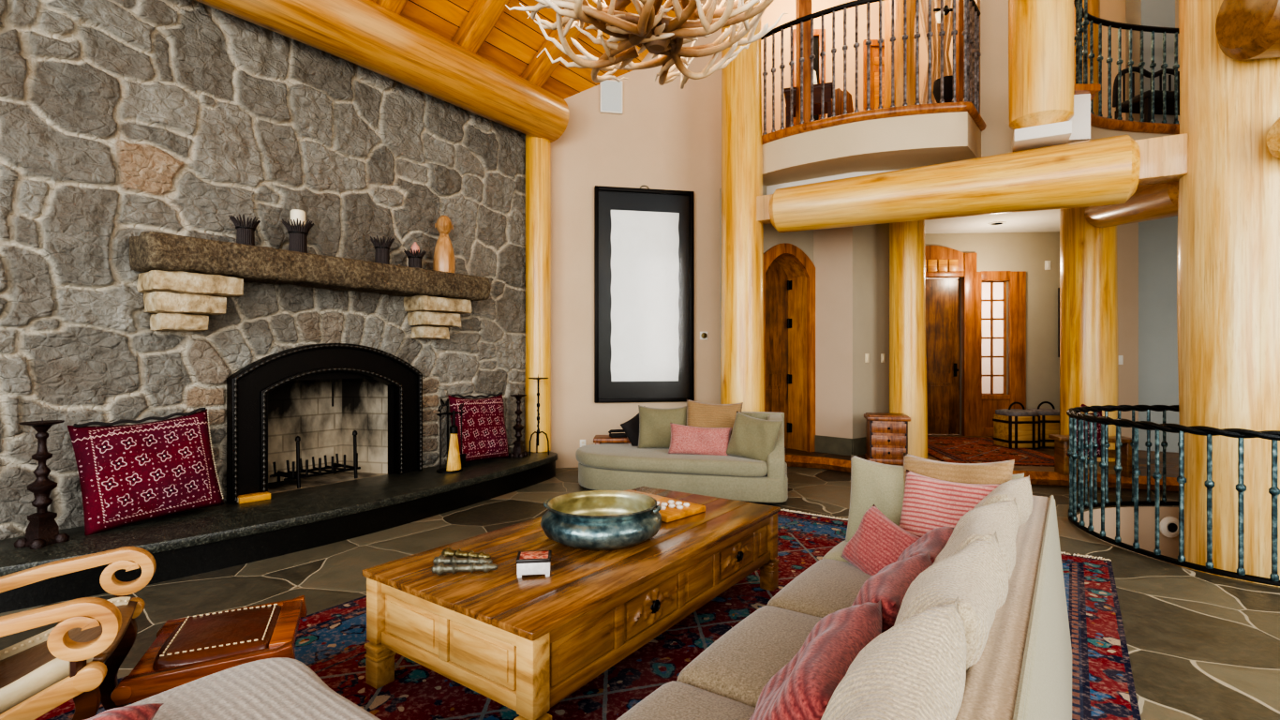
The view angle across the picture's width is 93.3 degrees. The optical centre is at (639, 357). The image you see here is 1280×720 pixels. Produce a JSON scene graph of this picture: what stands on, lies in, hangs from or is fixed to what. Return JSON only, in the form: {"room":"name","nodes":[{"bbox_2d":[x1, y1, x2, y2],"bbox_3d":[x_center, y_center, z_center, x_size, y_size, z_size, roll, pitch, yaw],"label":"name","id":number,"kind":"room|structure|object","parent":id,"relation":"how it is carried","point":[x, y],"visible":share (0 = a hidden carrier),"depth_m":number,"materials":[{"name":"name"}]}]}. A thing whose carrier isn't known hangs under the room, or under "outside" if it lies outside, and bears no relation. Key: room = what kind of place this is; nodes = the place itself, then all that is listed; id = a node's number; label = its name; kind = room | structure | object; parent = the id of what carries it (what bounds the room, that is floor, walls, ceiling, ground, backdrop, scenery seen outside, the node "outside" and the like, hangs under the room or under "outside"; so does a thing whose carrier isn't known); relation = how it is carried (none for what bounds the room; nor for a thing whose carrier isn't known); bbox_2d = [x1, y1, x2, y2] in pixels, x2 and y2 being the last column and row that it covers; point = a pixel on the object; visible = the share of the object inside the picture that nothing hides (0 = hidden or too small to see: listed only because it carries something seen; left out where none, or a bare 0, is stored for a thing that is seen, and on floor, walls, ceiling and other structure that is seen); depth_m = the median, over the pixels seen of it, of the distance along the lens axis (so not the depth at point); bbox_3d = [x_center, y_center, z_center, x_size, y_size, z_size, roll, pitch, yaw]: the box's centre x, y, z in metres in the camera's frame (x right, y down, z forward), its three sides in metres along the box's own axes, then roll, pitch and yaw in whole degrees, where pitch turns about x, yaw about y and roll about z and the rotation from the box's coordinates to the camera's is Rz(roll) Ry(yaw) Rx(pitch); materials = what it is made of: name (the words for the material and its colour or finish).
{"room":"living room","nodes":[
{"label":"living room","id":0,"kind":"room"},
{"bbox_2d":[0,0,525,539],"bbox_3d":[-3.177,-1.050,5.302,0.099,5.000,6.120,0,0,36],"label":"wall","id":1,"kind":"structure","parent":0,"point":[120,120],"depth_m":4.85,"materials":[{"name":"stone"}]},
{"bbox_2d":[136,269,243,331],"bbox_3d":[-3.453,-0.422,4.661,0.379,0.438,0.602,0,0,36],"label":"stone corbel","id":2,"kind":"object","parent":1,"relation":"attached to","point":[180,301],"visible":1,"depth_m":4.53,"materials":[{"name":"stone"}]},
{"bbox_2d":[403,295,471,340],"bbox_3d":[-2.159,-0.420,6.464,0.381,0.447,0.618,0,0,36],"label":"stone corbel","id":3,"kind":"object","parent":1,"relation":"attached to","point":[434,316],"visible":1,"depth_m":6.32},
{"bbox_2d":[400,0,675,99],"bbox_3d":[-1.229,-4.983,4.079,5.205,3.822,8.000,0,0,36],"label":"ceiling","id":4,"kind":"structure","parent":0,"point":[514,39],"depth_m":6.90,"materials":[{"name":"wood"}]},
{"bbox_2d":[451,0,510,54],"bbox_3d":[-0.138,-4.937,5.290,4.748,3.533,0.240,0,0,36],"label":"rafter","id":5,"kind":"object","parent":4,"relation":"attached to","point":[483,15],"visible":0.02,"depth_m":6.33,"materials":[{"name":"brown wood"}]},
{"bbox_2d":[520,0,605,87],"bbox_3d":[0.445,-4.937,6.103,4.748,3.533,0.240,0,0,36],"label":"rafter","id":6,"kind":"object","parent":4,"relation":"attached to","point":[539,70],"visible":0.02,"depth_m":7.12,"materials":[{"name":"brown wood"}]},
{"bbox_2d":[505,0,788,89],"bbox_3d":[0.079,-3.645,3.197,1.614,4.072,1.631,0,0,-18],"label":"antler chandelier","id":7,"kind":"object","parent":4,"relation":"hanging from","point":[652,30],"visible":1,"depth_m":3.23,"materials":[{"name":"beige"}]},
{"bbox_2d":[550,0,721,467],"bbox_3d":[-0.047,-2.850,8.234,2.824,8.600,0.120,0,0,-11],"label":"wall","id":8,"kind":"structure","parent":0,"point":[667,136],"depth_m":8.14,"materials":[{"name":"beige paint"}]},
{"bbox_2d":[599,79,622,114],"bbox_3d":[-0.383,-3.487,8.072,0.300,0.430,0.056,0,0,-11],"label":"wall speaker","id":9,"kind":"object","parent":8,"relation":"attached to","point":[610,91],"visible":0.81,"depth_m":8.04,"materials":[{"name":"white plastic"}]},
{"bbox_2d":[594,185,694,402],"bbox_3d":[0.064,-0.873,8.159,1.362,2.928,0.070,0,0,-11],"label":"framed artwork","id":10,"kind":"object","parent":8,"relation":"attached to","point":[644,238],"visible":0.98,"depth_m":8.17,"materials":[{"name":"paper"}]},
{"bbox_2d":[0,465,1279,719],"bbox_3d":[3.467,1.450,2.437,15.200,0.001,16.000,0,0,36],"label":"floor","id":11,"kind":"structure","parent":0,"point":[1201,646],"depth_m":3.72,"materials":[{"name":"stone"}]},
{"bbox_2d":[0,450,557,612],"bbox_3d":[-2.762,1.315,5.041,0.998,0.270,6.080,0,0,36],"label":"hearth","id":12,"kind":"object","parent":11,"relation":"on","point":[228,534],"visible":0.91,"depth_m":4.52,"materials":[{"name":"stone"}]},
{"bbox_2d":[14,418,69,549],"bbox_3d":[-3.802,0.782,3.844,0.210,0.805,0.210,0,0,13],"label":"candlestick","id":13,"kind":"object","parent":12,"relation":"on","point":[42,529],"visible":1,"depth_m":3.82,"materials":[{"name":"brown metal"}]},
{"bbox_2d":[67,407,223,535],"bbox_3d":[-3.544,0.788,4.385,0.307,0.806,0.856,0,0,31],"label":"pillow","id":14,"kind":"object","parent":12,"relation":"on","point":[128,474],"visible":1,"depth_m":4.28,"materials":[{"name":"fabric"}]},
{"bbox_2d":[447,391,508,461],"bbox_3d":[-1.810,0.782,6.831,0.297,0.773,0.763,0,0,42],"label":"pillow","id":15,"kind":"object","parent":12,"relation":"on","point":[483,429],"visible":0.86,"depth_m":6.74,"materials":[{"name":"fabric"}]},
{"bbox_2d":[524,133,550,452],"bbox_3d":[-1.299,-0.838,7.720,0.337,4.045,0.330,0,0,36],"label":"column","id":16,"kind":"structure","parent":12,"relation":"on","point":[538,150],"depth_m":7.58,"materials":[{"name":"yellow wood"}]},
{"bbox_2d":[194,0,569,142],"bbox_3d":[-2.987,-3.038,5.104,0.603,0.607,6.520,0,0,36],"label":"log beam","id":17,"kind":"structure","parent":16,"relation":"on","point":[365,34],"depth_m":5.82,"materials":[{"name":"brown wood"}]},
{"bbox_2d":[35,508,1141,719],"bbox_3d":[0.078,1.442,2.921,3.722,0.014,6.185,0,0,36],"label":"rug","id":18,"kind":"object","parent":11,"relation":"on","point":[331,641],"visible":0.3,"depth_m":2.92,"materials":[{"name":"red fabric"}]},
{"bbox_2d":[0,546,156,719],"bbox_3d":[-2.232,0.923,1.847,1.097,1.062,0.632,0,0,-30],"label":"armchair","id":19,"kind":"object","parent":18,"relation":"on","point":[41,672],"visible":0.97,"depth_m":1.85,"materials":[{"name":"brown wood"}]},
{"bbox_2d":[110,595,307,705],"bbox_3d":[-1.596,1.231,2.316,0.524,0.426,0.530,0,0,-24],"label":"footstool","id":20,"kind":"object","parent":18,"relation":"on","point":[184,650],"visible":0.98,"depth_m":2.19,"materials":[{"name":"leather"}]},
{"bbox_2d":[127,656,380,719],"bbox_3d":[-1.228,1.090,1.143,1.292,0.660,1.591,0,0,36],"label":"chaise longue","id":21,"kind":"object","parent":18,"relation":"on","point":[275,688],"visible":0.98,"depth_m":1.76,"materials":[{"name":"fabric"}]},
{"bbox_2d":[84,702,163,719],"bbox_3d":[-1.371,0.942,1.400,0.340,0.174,0.277,0,0,-2],"label":"throw pillow","id":22,"kind":"object","parent":21,"relation":"on","point":[141,711],"visible":1,"depth_m":1.48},
{"bbox_2d":[362,486,780,719],"bbox_3d":[-0.172,1.186,3.232,1.063,0.504,2.145,0,0,36],"label":"coffee table","id":23,"kind":"object","parent":18,"relation":"on","point":[526,644],"visible":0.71,"depth_m":2.55,"materials":[{"name":"brown wood"}]},
{"bbox_2d":[516,550,550,578],"bbox_3d":[-0.461,0.896,2.633,0.146,0.078,0.125,0,0,-7],"label":"trinket box","id":24,"kind":"object","parent":23,"relation":"on","point":[532,561],"visible":1,"depth_m":2.58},
{"bbox_2d":[540,490,662,550],"bbox_3d":[-0.199,0.842,3.156,0.631,0.183,0.631,0,0,36],"label":"bronze bowl","id":25,"kind":"object","parent":23,"relation":"on","point":[592,519],"visible":1,"depth_m":2.96,"materials":[{"name":"metal"}]},
{"bbox_2d":[622,489,705,521],"bbox_3d":[0.041,0.914,3.784,0.660,0.040,0.360,0,0,44],"label":"game board","id":26,"kind":"object","parent":23,"relation":"on","point":[668,514],"visible":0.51,"depth_m":3.61,"materials":[{"name":"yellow wood"}]},
{"bbox_2d":[616,494,1071,719],"bbox_3d":[0.691,1.042,1.873,1.052,0.776,3.170,0,0,36],"label":"sofa","id":27,"kind":"object","parent":18,"relation":"on","point":[1023,669],"visible":0.37,"depth_m":1.86,"materials":[{"name":"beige fabric"}]},
{"bbox_2d":[616,680,755,719],"bbox_3d":[0.178,1.075,1.416,0.750,0.239,0.734,0,0,36],"label":"seat cushion","id":28,"kind":"object","parent":27,"relation":"on","point":[678,699],"depth_m":1.71,"materials":[{"name":"fabric"}]},
{"bbox_2d":[676,605,822,707],"bbox_3d":[0.580,1.075,1.977,0.750,0.239,0.734,0,0,36],"label":"seat cushion","id":29,"kind":"object","parent":27,"relation":"on","point":[736,666],"depth_m":1.98,"materials":[{"name":"fabric"}]},
{"bbox_2d":[749,598,882,719],"bbox_3d":[0.421,0.832,1.494,0.273,0.321,0.608,0,0,33],"label":"throw pillow","id":30,"kind":"object","parent":27,"relation":"on","point":[803,689],"visible":0.69,"depth_m":1.40,"materials":[{"name":"fabric"}]},
{"bbox_2d":[766,558,871,617],"bbox_3d":[0.982,1.075,2.538,0.750,0.239,0.734,0,0,36],"label":"seat cushion","id":31,"kind":"object","parent":27,"relation":"on","point":[828,586],"depth_m":2.52,"materials":[{"name":"fabric"}]},
{"bbox_2d":[822,539,848,562],"bbox_3d":[1.296,1.075,2.977,0.750,0.239,0.434,0,0,36],"label":"seat cushion","id":32,"kind":"object","parent":27,"relation":"on","point":[835,554],"depth_m":3.04,"materials":[{"name":"beige fabric"}]},
{"bbox_2d":[845,454,904,541],"bbox_3d":[1.296,0.760,3.114,0.462,0.470,0.190,0,0,41],"label":"throw pillow","id":33,"kind":"object","parent":27,"relation":"on","point":[880,484],"visible":0.44,"depth_m":3.13,"materials":[{"name":"green fabric"}]},
{"bbox_2d":[840,504,920,576],"bbox_3d":[1.095,0.865,2.732,0.194,0.330,0.430,0,0,-18],"label":"throw pillow","id":34,"kind":"object","parent":27,"relation":"on","point":[877,543],"visible":0.7,"depth_m":2.71,"materials":[{"name":"fabric"}]},
{"bbox_2d":[851,550,932,632],"bbox_3d":[0.762,0.834,1.939,0.270,0.325,0.560,0,0,34],"label":"throw pillow","id":35,"kind":"object","parent":27,"relation":"on","point":[891,583],"visible":0.34,"depth_m":1.83,"materials":[{"name":"fabric"}]},
{"bbox_2d":[820,595,967,719],"bbox_3d":[0.402,0.760,1.102,0.323,0.490,0.662,0,0,32],"label":"throw pillow","id":36,"kind":"object","parent":27,"relation":"on","point":[915,668],"visible":1,"depth_m":1.07,"materials":[{"name":"fabric"}]},
{"bbox_2d":[896,525,955,563],"bbox_3d":[1.075,0.842,2.330,0.251,0.310,0.507,0,0,38],"label":"throw pillow","id":37,"kind":"object","parent":27,"relation":"on","point":[934,540],"visible":0.2,"depth_m":2.33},
{"bbox_2d":[899,469,1000,536],"bbox_3d":[1.408,0.760,2.756,0.236,0.436,0.500,0,0,-35],"label":"throw pillow","id":38,"kind":"object","parent":27,"relation":"on","point":[930,503],"visible":0.4,"depth_m":2.77,"materials":[{"name":"fabric"}]},
{"bbox_2d":[893,530,1008,670],"bbox_3d":[0.768,0.760,1.602,0.337,0.490,0.660,0,0,34],"label":"throw pillow","id":39,"kind":"object","parent":27,"relation":"on","point":[976,573],"visible":0.49,"depth_m":1.48,"materials":[{"name":"fabric"}]},
{"bbox_2d":[901,451,1014,509],"bbox_3d":[1.485,0.720,2.878,0.224,0.526,0.555,0,0,-37],"label":"throw pillow","id":40,"kind":"object","parent":27,"relation":"on","point":[1000,471],"visible":0.19,"depth_m":2.85,"materials":[{"name":"beige fabric"}]},
{"bbox_2d":[932,497,1018,579],"bbox_3d":[1.103,0.760,2.064,0.319,0.493,0.620,0,0,37],"label":"throw pillow","id":41,"kind":"object","parent":27,"relation":"on","point":[981,522],"visible":0.32,"depth_m":2.00,"materials":[{"name":"fabric"}]},
{"bbox_2d":[973,475,1032,526],"bbox_3d":[1.470,0.760,2.552,0.301,0.493,0.500,0,0,41],"label":"throw pillow","id":42,"kind":"object","parent":27,"relation":"on","point":[1019,488],"visible":0.31,"depth_m":2.47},
{"bbox_2d":[575,411,788,502],"bbox_3d":[0.422,1.025,6.725,2.386,0.790,1.263,0,0,12],"label":"chaise longue","id":43,"kind":"object","parent":11,"relation":"on","point":[611,466],"visible":0.73,"depth_m":6.14,"materials":[{"name":"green fabric"}]},
{"bbox_2d":[637,404,686,447],"bbox_3d":[0.263,0.778,6.781,0.580,0.490,0.221,0,0,6],"label":"throw pillow","id":44,"kind":"object","parent":43,"relation":"on","point":[654,423],"visible":0.79,"depth_m":6.72,"materials":[{"name":"green fabric"}]},
{"bbox_2d":[575,442,767,476],"bbox_3d":[0.318,1.090,6.673,2.182,0.170,1.104,0,0,12],"label":"seat cushion","id":45,"kind":"object","parent":43,"relation":"on","point":[614,457],"depth_m":6.21,"materials":[{"name":"beige fabric"}]},
{"bbox_2d":[668,422,731,455],"bbox_3d":[0.632,0.870,6.375,0.672,0.358,0.194,0,0,11],"label":"throw pillow","id":46,"kind":"object","parent":43,"relation":"on","point":[685,439],"visible":0.98,"depth_m":6.32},
{"bbox_2d":[686,399,743,437],"bbox_3d":[0.800,0.749,6.620,0.641,0.591,0.242,0,0,11],"label":"throw pillow","id":47,"kind":"object","parent":43,"relation":"on","point":[699,414],"visible":0.41,"depth_m":6.59,"materials":[{"name":"beige fabric"}]},
{"bbox_2d":[726,410,783,462],"bbox_3d":[1.157,0.817,6.192,0.567,0.519,0.262,0,0,38],"label":"throw pillow","id":48,"kind":"object","parent":43,"relation":"on","point":[751,438],"visible":0.98,"depth_m":6.12,"materials":[{"name":"green fabric"}]},
{"bbox_2d":[720,0,764,411],"bbox_3d":[1.268,-2.700,7.452,0.532,8.322,0.528,0,0,-41],"label":"column","id":49,"kind":"structure","parent":11,"relation":"on","point":[742,354],"depth_m":7.23,"materials":[{"name":"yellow wood"}]},
{"bbox_2d":[1066,404,1279,585],"bbox_3d":[4.918,0.945,4.744,2.554,0.970,2.584,0,0,36],"label":"railing","id":50,"kind":"object","parent":11,"relation":"on","point":[1074,413],"visible":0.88,"depth_m":4.49,"materials":[{"name":"black metal"}]},
{"bbox_2d":[719,185,813,403],"bbox_3d":[1.745,-0.410,8.268,1.309,3.720,0.460,0,0,-33],"label":"wall","id":51,"kind":"structure","parent":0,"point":[803,240],"depth_m":8.10,"materials":[{"name":"grey paint"}]},
{"bbox_2d":[763,242,815,451],"bbox_3d":[1.858,-0.120,8.323,1.099,2.840,0.490,0,0,-33],"label":"door","id":52,"kind":"structure","parent":51,"relation":"attached to","point":[789,274],"depth_m":8.53,"materials":[{"name":"brown wood"}]},
{"bbox_2d":[813,226,852,438],"bbox_3d":[2.663,-0.410,8.267,0.120,3.720,0.573,0,0,-44],"label":"wall","id":53,"kind":"structure","parent":0,"point":[832,247],"depth_m":8.21,"materials":[{"name":"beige paint"}]},
{"bbox_2d":[814,434,852,455],"bbox_3d":[2.616,1.185,8.222,0.020,0.230,0.573,0,0,-44],"label":"baseboard","id":54,"kind":"structure","parent":53,"relation":"attached to","point":[836,445],"depth_m":8.20,"materials":[{"name":"grey tile"}]},
{"bbox_2d":[852,223,889,438],"bbox_3d":[3.150,-0.410,8.334,0.902,3.720,0.120,0,0,-36],"label":"wall","id":55,"kind":"structure","parent":0,"point":[870,243],"depth_m":8.25,"materials":[{"name":"grey paint"}]},
{"bbox_2d":[762,111,981,185],"bbox_3d":[2.529,-2.455,7.446,2.926,0.390,1.396,0,0,28],"label":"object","id":56,"kind":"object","parent":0,"point":[908,141],"depth_m":6.79,"materials":[{"name":"paint"}]},
{"bbox_2d":[795,0,811,125],"bbox_3d":[2.100,-4.440,7.750,0.160,3.500,0.160,0,0,0],"label":"trim","id":57,"kind":"structure","parent":56,"relation":"attached to","point":[803,7],"depth_m":7.67,"materials":[{"name":"brown wood"}]},
{"bbox_2d":[761,101,986,144],"bbox_3d":[2.533,-2.680,7.005,2.833,0.110,0.797,0,0,16],"label":"trim","id":58,"kind":"structure","parent":56,"relation":"attached to","point":[961,106],"depth_m":6.63,"materials":[{"name":"brown wood"}]},
{"bbox_2d":[955,0,963,102],"bbox_3d":[3.830,-4.440,7.200,0.130,3.500,0.130,0,0,0],"label":"trim","id":59,"kind":"structure","parent":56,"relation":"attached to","point":[959,3],"depth_m":7.13,"materials":[{"name":"brown wood"}]},
{"bbox_2d":[766,169,1059,233],"bbox_3d":[4.950,-2.385,9.025,7.300,0.570,4.350,0,0,0],"label":"ceiling","id":60,"kind":"structure","parent":0,"point":[1041,220],"depth_m":9.24,"materials":[{"name":"white paint"}]},
{"bbox_2d":[919,0,952,104],"bbox_3d":[4.100,-4.550,8.300,0.560,2.200,0.070,0,0,23],"label":"curtain","id":61,"kind":"object","parent":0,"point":[923,4],"visible":0.51,"depth_m":8.31,"materials":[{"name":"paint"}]},
{"bbox_2d":[760,0,1179,135],"bbox_3d":[5.050,-4.800,9.560,8.300,4.300,0.120,0,0,0],"label":"wall","id":62,"kind":"structure","parent":0,"point":[1113,10],"depth_m":9.50,"materials":[{"name":"paint"}]},
{"bbox_2d":[792,29,825,125],"bbox_3d":[2.651,-3.920,9.470,0.501,2.440,0.060,0,0,0],"label":"door","id":63,"kind":"structure","parent":62,"relation":"in","point":[817,33],"depth_m":9.44,"materials":[{"name":"brown wood"}]},
{"bbox_2d":[863,39,884,110],"bbox_3d":[3.778,-3.839,9.470,0.545,2.278,0.060,0,0,0],"label":"door","id":64,"kind":"structure","parent":62,"relation":"in","point":[874,46],"depth_m":9.47,"materials":[{"name":"brown wood"}]},
{"bbox_2d":[943,277,1003,393],"bbox_3d":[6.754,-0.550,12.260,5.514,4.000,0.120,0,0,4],"label":"window","id":65,"kind":"structure","parent":0,"point":[998,287],"depth_m":12.17,"materials":[{"name":"glass"}]},
{"bbox_2d":[784,433,1178,476],"bbox_3d":[4.790,1.374,9.096,7.960,0.148,5.025,0,0,6],"label":"floor","id":66,"kind":"structure","parent":0,"point":[1172,458],"depth_m":7.80,"materials":[{"name":"brown wood"}]},
{"bbox_2d":[863,412,910,464],"bbox_3d":[3.099,1.002,7.598,0.500,0.595,0.424,0,0,14],"label":"wooden chest","id":67,"kind":"object","parent":66,"relation":"on","point":[886,433],"visible":0.89,"depth_m":7.42,"materials":[{"name":"brown wood"}]},
{"bbox_2d":[889,220,927,458],"bbox_3d":[3.541,-0.400,7.999,0.467,3.420,0.460,0,0,36],"label":"column","id":68,"kind":"structure","parent":66,"relation":"on","point":[907,275],"depth_m":7.81,"materials":[{"name":"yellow wood"}]},
{"bbox_2d":[784,454,1178,491],"bbox_3d":[4.665,1.370,7.080,7.886,0.150,0.722,0,0,17],"label":"trim","id":69,"kind":"structure","parent":66,"relation":"attached to","point":[1051,478],"depth_m":6.86,"materials":[{"name":"brown wood"}]},
{"bbox_2d":[927,436,1077,466],"bbox_3d":[4.750,1.293,8.600,1.560,0.012,2.600,0,0,9],"label":"entry rug","id":70,"kind":"object","parent":66,"relation":"on","point":[945,449],"visible":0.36,"depth_m":8.18,"materials":[{"name":"fabric"}]},
{"bbox_2d":[992,401,1040,447],"bbox_3d":[5.500,0.966,8.844,0.451,0.658,0.400,0,0,-3],"label":"storage basket","id":71,"kind":"object","parent":70,"relation":"on","point":[1012,427],"visible":1,"depth_m":8.66,"materials":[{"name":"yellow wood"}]},
{"bbox_2d":[1026,401,1059,446],"bbox_3d":[5.999,0.966,8.944,0.422,0.658,0.373,0,0,6],"label":"storage basket","id":72,"kind":"object","parent":66,"relation":"on","point":[1049,418],"visible":0.56,"depth_m":8.77,"materials":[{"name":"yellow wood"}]},
{"bbox_2d":[1059,207,1118,461],"bbox_3d":[5.862,-0.385,7.899,0.617,3.390,0.624,0,0,36],"label":"column","id":73,"kind":"structure","parent":66,"relation":"on","point":[1089,328],"depth_m":7.67,"materials":[{"name":"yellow wood"}]},
{"bbox_2d":[1084,181,1178,227],"bbox_3d":[5.575,-1.730,6.645,0.526,0.680,1.999,0,0,15],"label":"log beam","id":74,"kind":"structure","parent":73,"relation":"attached to","point":[1157,200],"depth_m":6.36,"materials":[{"name":"brown wood"}]},
{"bbox_2d":[1048,433,1131,477],"bbox_3d":[5.050,1.087,6.750,0.750,0.420,0.300,0,0,14],"label":"bench","id":75,"kind":"object","parent":66,"relation":"on","point":[1061,440],"visible":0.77,"depth_m":6.70,"materials":[{"name":"brown wood"}]},
{"bbox_2d":[924,231,1059,434],"bbox_3d":[5.556,-0.350,10.230,2.907,3.600,0.160,0,0,4],"label":"wall","id":76,"kind":"structure","parent":0,"point":[1028,252],"depth_m":10.08,"materials":[{"name":"grey paint"}]},
{"bbox_2d":[924,245,976,435],"bbox_3d":[4.902,-0.295,10.225,1.450,3.190,0.200,0,0,4],"label":"door","id":77,"kind":"structure","parent":76,"relation":"in","point":[942,294],"depth_m":10.24,"materials":[{"name":"brown wood"}]},
{"bbox_2d":[976,270,1026,435],"bbox_3d":[5.994,-0.075,10.141,0.834,2.750,0.163,0,0,4],"label":"door","id":78,"kind":"structure","parent":76,"relation":"in","point":[987,404],"depth_m":10.07,"materials":[{"name":"brown wood"}]},
{"bbox_2d":[976,0,1013,157],"bbox_3d":[4.232,-4.400,7.030,0.528,5.100,0.200,0,0,19],"label":"wall pier","id":79,"kind":"object","parent":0,"point":[997,137],"depth_m":6.97,"materials":[{"name":"paint"}]},
{"bbox_2d":[1067,93,1090,143],"bbox_3d":[4.381,-2.395,6.172,0.224,0.450,0.350,0,0,10],"label":"wall","id":80,"kind":"structure","parent":0,"point":[1080,120],"depth_m":6.00,"materials":[{"name":"white paint"}]},
{"bbox_2d":[1076,506,1178,565],"bbox_3d":[4.916,2.750,4.743,2.472,2.600,2.500,0,0,36],"label":"wall","id":81,"kind":"structure","parent":0,"point":[1168,546],"depth_m":5.90,"materials":[{"name":"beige paint"}]},
{"bbox_2d":[1117,222,1138,437],"bbox_3d":[6.660,-0.350,8.508,0.776,3.600,0.120,0,0,-15],"label":"wall","id":82,"kind":"structure","parent":0,"point":[1127,233],"depth_m":8.50,"materials":[{"name":"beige paint"}]},
{"bbox_2d":[1088,125,1175,140],"bbox_3d":[5.869,-2.345,6.844,2.748,0.590,1.154,0,0,-5],"label":"wall","id":83,"kind":"structure","parent":0,"point":[1095,132],"depth_m":6.95,"materials":[{"name":"paint"}]},
{"bbox_2d":[1090,93,1179,133],"bbox_3d":[5.786,-2.670,6.818,2.880,0.120,0.556,0,0,-19],"label":"trim","id":84,"kind":"structure","parent":83,"relation":"attached to","point":[1096,121],"depth_m":6.92,"materials":[{"name":"brown wood"}]},
{"bbox_2d":[1073,0,1179,123],"bbox_3d":[5.798,-3.290,6.857,2.875,1.160,0.512,0,0,-20],"label":"railing","id":85,"kind":"object","parent":84,"relation":"on","point":[1080,13],"visible":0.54,"depth_m":6.95,"materials":[{"name":"black metal"}]},
{"bbox_2d":[1125,0,1175,123],"bbox_3d":[6.769,-4.425,8.024,0.403,3.450,0.300,0,0,7],"label":"wall","id":86,"kind":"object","parent":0,"point":[1160,13],"visible":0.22,"depth_m":7.89,"materials":[{"name":"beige paint"}]},
{"bbox_2d":[1138,216,1179,452],"bbox_3d":[7.709,-0.350,8.175,1.512,3.600,0.120,0,0,34],"label":"wall","id":87,"kind":"structure","parent":0,"point":[1158,376],"depth_m":8.43,"materials":[{"name":"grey paint"}]},
{"bbox_3d":[2.557,-2.670,7.530,2.882,0.040,1.551,0,0,36],"label":"floor","id":88,"kind":"structure","parent":0,"visible":0},
{"bbox_2d":[760,0,981,134],"bbox_3d":[2.515,-3.355,7.049,2.752,1.290,0.718,0,0,16],"label":"railing","id":89,"kind":"object","parent":88,"relation":"on","point":[972,54],"visible":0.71,"depth_m":6.75,"materials":[{"name":"black metal"}]},
{"bbox_3d":[5.220,-2.685,8.796,7.797,0.029,5.476,0,0,36],"label":"floor","id":90,"kind":"structure","parent":0,"visible":0},
{"bbox_2d":[783,82,832,127],"bbox_3d":[2.220,-3.100,7.950,0.620,0.800,0.420,0,0,17],"label":"chair","id":91,"kind":"object","parent":90,"relation":"on","point":[817,88],"visible":0.41,"depth_m":7.81,"materials":[{"name":"brown wood"}]},
{"bbox_2d":[883,0,915,107],"bbox_3d":[3.721,-4.425,8.599,0.468,3.470,0.460,0,0,36],"label":"log post","id":92,"kind":"object","parent":90,"relation":"on","point":[898,4],"visible":0.38,"depth_m":8.40,"materials":[{"name":"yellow wood"}]},
{"bbox_2d":[1073,0,1100,115],"bbox_3d":[5.950,-4.425,8.199,0.476,3.470,0.481,0,0,36],"label":"log post","id":93,"kind":"object","parent":90,"relation":"on","point":[1093,6],"visible":0.11,"depth_m":7.97,"materials":[{"name":"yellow wood"}]},
{"bbox_2d":[1112,66,1179,122],"bbox_3d":[6.471,-3.180,7.406,1.060,0.960,0.490,0,0,-6],"label":"settee","id":94,"kind":"object","parent":90,"relation":"on","point":[1158,94],"visible":0.46,"depth_m":7.49,"materials":[{"name":"fabric"}]},
{"bbox_3d":[4.918,4.110,4.745,2.522,0.120,2.551,0,0,36],"label":"floor","id":95,"kind":"structure","parent":0,"visible":0},
{"bbox_2d":[1176,0,1279,586],"bbox_3d":[5.200,-1.400,5.203,0.863,10.920,0.872,0,0,36],"label":"column","id":96,"kind":"structure","parent":95,"relation":"on","point":[1228,245],"depth_m":4.98,"materials":[{"name":"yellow wood"}]},
{"bbox_2d":[756,133,1188,232],"bbox_3d":[3.144,-1.748,6.387,3.960,0.622,0.630,0,0,30],"label":"log beam","id":97,"kind":"structure","parent":96,"relation":"attached to","point":[1108,171],"depth_m":5.95,"materials":[{"name":"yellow wood"}]},
{"bbox_2d":[1012,120,1071,151],"bbox_3d":[3.900,-2.150,5.880,0.460,0.120,0.360,0,0,29],"label":"block","id":98,"kind":"object","parent":97,"relation":"on","point":[1041,136],"visible":0.86,"depth_m":5.77,"materials":[{"name":"white paint"}]},
{"bbox_2d":[1008,0,1074,130],"bbox_3d":[3.929,-4.590,5.930,0.541,4.760,0.537,0,0,36],"label":"log post","id":99,"kind":"object","parent":98,"relation":"on","point":[1041,44],"visible":0.89,"depth_m":5.72,"materials":[{"name":"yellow wood"}]},
{"bbox_2d":[1215,0,1279,59],"bbox_3d":[6.310,-2.714,4.459,3.370,0.795,0.729,0,0,6],"label":"log beam","id":100,"kind":"structure","parent":96,"relation":"attached to","point":[1244,29],"depth_m":4.63,"materials":[{"name":"brown wood"}]},
{"bbox_3d":[-3.428,-1.050,5.500,0.580,5.000,6.150,0,0,36],"label":"wall","id":101,"kind":"structure","parent":0,"visible":0},
{"bbox_2d":[128,231,490,301],"bbox_3d":[-2.728,-0.764,5.603,0.472,0.271,3.085,0,0,36],"label":"mantel shelf","id":102,"kind":"object","parent":101,"relation":"attached to","point":[149,250],"visible":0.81,"depth_m":5.04,"materials":[{"name":"stone"}]},
{"bbox_2d":[281,218,313,253],"bbox_3d":[-2.931,-1.038,5.185,0.239,0.285,0.236,0,0,3],"label":"candle holder","id":103,"kind":"object","parent":102,"relation":"on","point":[298,233],"visible":0.9,"depth_m":5.13,"materials":[{"name":"black metal"}]},
{"bbox_2d":[432,215,455,272],"bbox_3d":[-2.067,-1.201,6.380,0.224,0.612,0.234,0,0,-26],"label":"figurine","id":104,"kind":"object","parent":102,"relation":"on","point":[443,260],"visible":0.98,"depth_m":6.31,"materials":[{"name":"brown wood"}]},
{"bbox_2d":[226,342,422,503],"bbox_3d":[-3.102,0.545,5.844,0.790,1.370,1.770,0,0,36],"label":"fireplace surround","id":105,"kind":"object","parent":101,"relation":"attached to","point":[320,394],"depth_m":5.98,"materials":[{"name":"black metal"}]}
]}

